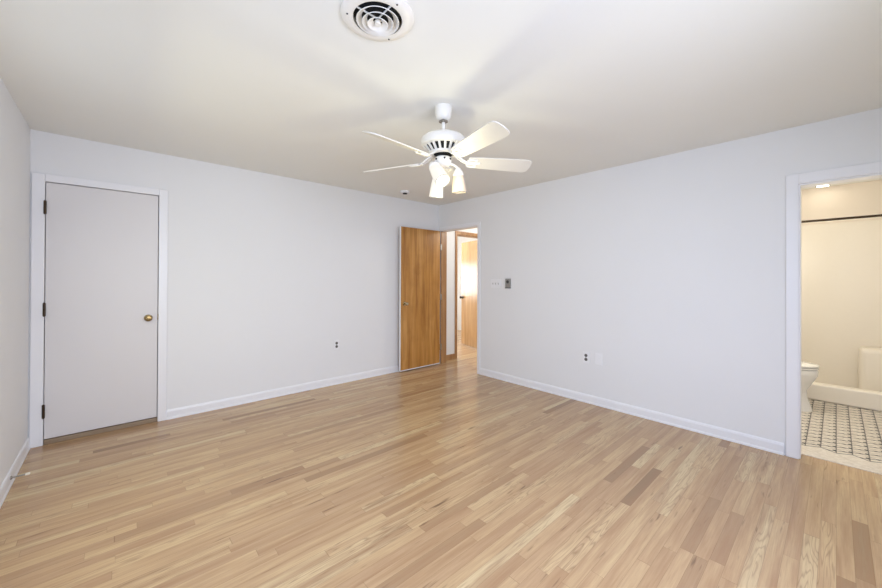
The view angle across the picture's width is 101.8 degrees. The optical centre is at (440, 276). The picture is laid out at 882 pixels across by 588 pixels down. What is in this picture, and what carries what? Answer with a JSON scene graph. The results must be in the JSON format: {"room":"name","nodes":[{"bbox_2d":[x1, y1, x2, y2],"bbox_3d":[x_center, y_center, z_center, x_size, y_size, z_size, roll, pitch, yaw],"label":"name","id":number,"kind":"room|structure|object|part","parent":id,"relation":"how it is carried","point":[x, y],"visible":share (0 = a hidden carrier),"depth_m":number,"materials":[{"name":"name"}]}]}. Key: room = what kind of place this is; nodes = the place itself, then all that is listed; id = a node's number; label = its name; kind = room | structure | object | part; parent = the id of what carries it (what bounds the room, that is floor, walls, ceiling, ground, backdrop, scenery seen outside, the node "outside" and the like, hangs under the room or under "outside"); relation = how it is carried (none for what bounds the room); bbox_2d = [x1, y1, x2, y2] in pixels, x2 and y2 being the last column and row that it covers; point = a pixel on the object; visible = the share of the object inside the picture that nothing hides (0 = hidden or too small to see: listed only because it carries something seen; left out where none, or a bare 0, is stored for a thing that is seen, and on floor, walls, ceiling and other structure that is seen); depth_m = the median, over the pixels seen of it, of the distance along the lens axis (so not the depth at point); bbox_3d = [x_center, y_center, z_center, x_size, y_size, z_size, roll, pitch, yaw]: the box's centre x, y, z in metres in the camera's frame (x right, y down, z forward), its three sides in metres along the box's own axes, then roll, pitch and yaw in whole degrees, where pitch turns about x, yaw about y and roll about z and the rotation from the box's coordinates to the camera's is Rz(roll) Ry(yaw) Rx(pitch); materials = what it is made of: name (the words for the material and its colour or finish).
{"room":"empty bedroom","nodes":[
{"label":"empty bedroom","id":0,"kind":"room"},
{"bbox_2d":[0,77,30,485],"bbox_3d":[-1.538,0.087,0.883,0.110,2.440,4.915,0,0,-42],"label":"wall","id":1,"kind":"structure","parent":0,"point":[15,133],"depth_m":2.31,"materials":[{"name":"white paint"}]},
{"bbox_2d":[0,437,29,507],"bbox_3d":[-1.534,1.263,0.961,0.015,0.088,4.805,0,0,-42],"label":"baseboard","id":2,"kind":"structure","parent":1,"relation":"attached to","point":[7,483],"depth_m":2.31,"materials":[{"name":"white paint"}]},
{"bbox_2d":[10,472,29,479],"bbox_3d":[-2.655,1.253,2.262,0.082,0.024,0.024,0,0,-42],"label":"door stop","id":3,"kind":"object","parent":1,"relation":"attached to","point":[28,473],"visible":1,"depth_m":2.26,"materials":[{"name":"metal"}]},
{"bbox_2d":[28,129,438,440],"bbox_3d":[-1.631,0.101,4.191,4.419,2.440,0.110,0,0,-42],"label":"wall","id":4,"kind":"structure","parent":0,"point":[266,271],"depth_m":3.84,"materials":[{"name":"white paint"}]},
{"bbox_2d":[29,172,167,447],"bbox_3d":[-2.866,0.255,3.060,0.834,2.112,0.126,0,0,-42],"label":"door frame","id":5,"kind":"structure","parent":4,"relation":"attached to","point":[38,179],"depth_m":2.77,"materials":[{"name":"white paint"}]},
{"bbox_2d":[42,182,157,438],"bbox_3d":[-2.822,0.265,3.012,0.708,2.005,0.103,0,0,-42],"label":"door","id":6,"kind":"structure","parent":4,"relation":"in","point":[100,306],"depth_m":3.00,"materials":[{"name":"white paint"}]},
{"bbox_3d":[-2.602,0.368,3.188,0.062,0.062,0.068,0,0,-42],"label":"knob","id":7,"kind":"part","parent":6,"relation":"part of","materials":[{"name":"gold metal"}]},
{"bbox_2d":[166,365,398,419],"bbox_3d":[-1.282,1.279,4.423,3.356,0.088,0.015,0,0,-42],"label":"baseboard","id":8,"kind":"structure","parent":4,"relation":"attached to","point":[243,399],"depth_m":3.90,"materials":[{"name":"white paint"}]},
{"bbox_2d":[334,340,338,349],"bbox_3d":[-1.288,0.837,4.422,0.072,0.117,0.009,0,0,-42],"label":"wall outlet","id":9,"kind":"object","parent":4,"relation":"attached to","point":[336,342],"visible":1,"depth_m":4.42,"materials":[{"name":"white plastic"}]},
{"bbox_2d":[0,330,881,587],"bbox_3d":[0.090,1.351,4.354,7.201,0.054,7.870,0,0,-42],"label":"floor","id":10,"kind":"structure","parent":0,"point":[448,474],"depth_m":2.13,"materials":[{"name":"brown wood"}]},
{"bbox_2d":[43,417,156,444],"bbox_3d":[-2.872,1.292,3.062,0.695,0.037,0.114,0,0,-42],"label":"threshold","id":11,"kind":"object","parent":10,"relation":"on","point":[154,419],"visible":0.71,"depth_m":2.99,"materials":[{"name":"wood"}]},
{"bbox_2d":[801,361,818,411],"bbox_3d":[3.429,0.940,3.847,0.440,0.791,0.869,0,0,-42],"label":"toilet","id":12,"kind":"object","parent":10,"relation":"on","point":[809,371],"visible":0.11,"depth_m":3.54,"materials":[{"name":"white ceramic"}]},
{"bbox_3d":[3.527,0.909,3.739,0.376,0.018,0.574,0,0,-42],"label":"seat","id":13,"kind":"part","parent":12,"relation":"part of","materials":[{"name":"white ceramic"}]},
{"bbox_3d":[3.527,0.880,3.739,0.380,0.027,0.578,0,0,-42],"label":"lid","id":14,"kind":"part","parent":12,"relation":"part of","materials":[{"name":"white ceramic"}]},
{"bbox_2d":[801,219,881,411],"bbox_3d":[4.323,0.348,4.151,0.745,1.986,1.650,0,0,-42],"label":"shower stall","id":15,"kind":"object","parent":10,"relation":"on","point":[841,263],"visible":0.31,"depth_m":4.19,"materials":[{"name":"beige plastic"}]},
{"bbox_3d":[4.873,1.041,3.877,0.240,0.510,0.465,0,0,-42],"label":"moulded seat","id":16,"kind":"part","parent":15,"relation":"part of","materials":[{"name":"beige plastic"}]},
{"bbox_2d":[0,0,881,205],"bbox_3d":[0.100,-1.151,4.365,7.201,0.080,7.870,0,0,-42],"label":"ceiling","id":17,"kind":"structure","parent":0,"point":[285,88],"depth_m":2.02,"materials":[{"name":"paint"}]},
{"bbox_2d":[341,0,413,40],"bbox_3d":[-0.272,-1.105,1.545,0.310,0.040,0.310,0,0,-42],"label":"ceiling vent","id":18,"kind":"object","parent":17,"relation":"in","point":[376,20],"visible":1,"depth_m":1.54,"materials":[{"name":"white metal"}]},
{"bbox_2d":[400,190,409,193],"bbox_3d":[-0.467,-1.094,4.647,0.124,0.037,0.124,0,0,-42],"label":"smoke detector","id":19,"kind":"object","parent":17,"relation":"attached to","point":[401,191],"visible":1,"depth_m":4.61,"materials":[{"name":"white plastic"}]},
{"bbox_2d":[362,103,531,197],"bbox_3d":[0.001,-0.829,2.331,1.159,0.583,1.179,0,0,-42],"label":"ceiling fan","id":20,"kind":"object","parent":17,"relation":"hanging from","point":[442,145],"visible":1,"depth_m":2.29,"materials":[{"name":"white metal"}]},
{"bbox_3d":[-0.341,-0.770,2.524,0.450,0.051,0.125,0,0,24],"label":"blade","id":21,"kind":"part","parent":20,"relation":"part of","materials":[{"name":"white wood"}]},
{"bbox_3d":[-0.247,-0.771,2.075,0.125,0.051,0.450,0,0,42],"label":"blade","id":22,"kind":"part","parent":20,"relation":"part of","materials":[{"name":"white wood"}]},
{"bbox_3d":[-0.029,-0.612,2.474,0.098,0.147,0.109,0,0,-42],"label":"lamp shade","id":23,"kind":"part","parent":20,"relation":"part of","materials":[{"name":"white glass"}]},
{"bbox_3d":[-0.015,-0.648,2.265,0.098,0.162,0.153,0,0,-42],"label":"lamp shade","id":24,"kind":"part","parent":20,"relation":"part of","materials":[{"name":"white glass"}]},
{"bbox_3d":[0.056,-0.767,2.752,0.125,0.051,0.450,0,0,6],"label":"blade","id":25,"kind":"part","parent":20,"relation":"part of","materials":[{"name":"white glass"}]},
{"bbox_3d":[0.122,-0.621,2.394,0.098,0.125,0.098,0,0,-42],"label":"lamp shade","id":26,"kind":"part","parent":20,"relation":"part of","materials":[{"name":"white glass"}]},
{"bbox_3d":[0.209,-0.769,2.026,0.125,0.051,0.450,0,0,-30],"label":"blade","id":27,"kind":"part","parent":20,"relation":"part of","materials":[{"name":"white wood"}]},
{"bbox_3d":[0.396,-0.767,2.445,0.450,0.051,0.125,0,0,-12],"label":"blade","id":28,"kind":"part","parent":20,"relation":"part of","materials":[{"name":"white wood"}]},
{"bbox_2d":[446,228,476,354],"bbox_3d":[1.006,0.122,6.644,2.782,2.440,0.110,0,0,-42],"label":"wall","id":29,"kind":"structure","parent":0,"point":[450,317],"depth_m":5.81,"materials":[{"name":"white paint"}]},
{"bbox_2d":[446,354,454,360],"bbox_3d":[0.117,1.292,5.752,0.282,0.085,0.015,0,0,-42],"label":"baseboard","id":30,"kind":"structure","parent":29,"relation":"attached to","point":[450,356],"depth_m":5.78,"materials":[{"name":"brown wood"}]},
{"bbox_2d":[455,231,476,358],"bbox_3d":[0.521,0.293,6.195,0.890,2.090,0.124,0,0,-42],"label":"door frame","id":31,"kind":"structure","parent":29,"relation":"attached to","point":[457,233],"depth_m":5.87,"materials":[{"name":"brown wood"}]},
{"bbox_2d":[459,240,476,348],"bbox_3d":[0.547,0.321,6.810,0.103,2.000,0.730,0,0,-25],"label":"door","id":32,"kind":"structure","parent":29,"relation":"in","point":[468,297],"depth_m":6.86,"materials":[{"name":"brown wood"}]},
{"bbox_2d":[457,236,476,329],"bbox_3d":[1.055,0.131,8.585,0.100,2.440,2.700,0,0,-42],"label":"wall","id":33,"kind":"structure","parent":0,"point":[461,240],"depth_m":9.15,"materials":[{"name":"white paint"}]},
{"bbox_2d":[439,108,881,454],"bbox_3d":[1.616,0.112,3.819,0.110,2.440,4.805,0,0,-42],"label":"wall","id":34,"kind":"structure","parent":0,"point":[671,269],"depth_m":3.27,"materials":[{"name":"white paint"}]},
{"bbox_2d":[399,226,441,371],"bbox_3d":[-0.259,0.307,5.211,0.778,2.012,0.103,0,0,-42],"label":"door","id":35,"kind":"structure","parent":34,"relation":"in","point":[420,296],"depth_m":5.19,"materials":[{"name":"brown wood"}]},
{"bbox_2d":[440,222,480,373],"bbox_3d":[0.306,0.286,5.254,0.128,2.095,0.813,0,0,-42],"label":"door frame","id":36,"kind":"structure","parent":34,"relation":"attached to","point":[443,234],"depth_m":5.52,"materials":[{"name":"white wood"}]},
{"bbox_2d":[491,279,500,287],"bbox_3d":[0.718,0.090,4.715,0.017,0.117,0.163,0,0,-42],"label":"light switch","id":37,"kind":"object","parent":34,"relation":"attached to","point":[495,283],"visible":1,"depth_m":4.71,"materials":[{"name":"white plastic"}]},
{"bbox_2d":[505,279,510,287],"bbox_3d":[0.852,0.083,4.562,0.023,0.123,0.078,0,0,-42],"label":"thermostat","id":38,"kind":"object","parent":34,"relation":"attached to","point":[507,281],"visible":1,"depth_m":4.55,"materials":[{"name":"metal"}]},
{"bbox_2d":[583,351,588,362],"bbox_3d":[1.541,0.854,3.807,0.009,0.117,0.072,0,0,-42],"label":"wall outlet","id":39,"kind":"object","parent":34,"relation":"attached to","point":[585,354],"visible":1,"depth_m":3.80,"materials":[{"name":"white plastic"}]},
{"bbox_2d":[595,353,601,364],"bbox_3d":[1.632,0.850,3.707,0.008,0.117,0.072,0,0,-42],"label":"blank wall plate","id":40,"kind":"object","parent":34,"relation":"attached to","point":[598,357],"visible":1,"depth_m":3.71,"materials":[{"name":"white plastic"}]},
{"bbox_2d":[480,368,783,455],"bbox_3d":[1.548,1.288,3.791,0.015,0.088,3.013,0,0,-42],"label":"baseboard","id":41,"kind":"structure","parent":34,"relation":"attached to","point":[768,445],"depth_m":3.32,"materials":[{"name":"white paint"}]},
{"bbox_2d":[786,161,881,458],"bbox_3d":[2.907,0.288,2.385,0.130,2.087,0.877,0,0,-42],"label":"door frame","id":42,"kind":"structure","parent":34,"relation":"attached to","point":[794,183],"depth_m":2.63,"materials":[{"name":"white paint"}]},
{"bbox_2d":[801,180,881,224],"bbox_3d":[4.689,0.128,4.483,0.230,2.440,1.660,0,0,-42],"label":"wall","id":43,"kind":"structure","parent":0,"point":[862,198],"depth_m":4.25,"materials":[{"name":"paint"}]},
{"bbox_3d":[3.152,0.120,4.277,2.782,2.440,0.100,0,0,-42],"label":"wall","id":44,"kind":"structure","parent":0,"visible":0},
{"bbox_2d":[801,214,881,222],"bbox_3d":[4.080,-0.614,3.932,0.060,0.060,1.660,0,0,-42],"label":"shower rod","id":45,"kind":"object","parent":44,"relation":"attached to","point":[877,215],"visible":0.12,"depth_m":3.76,"materials":[{"name":"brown metal"}]}
]}

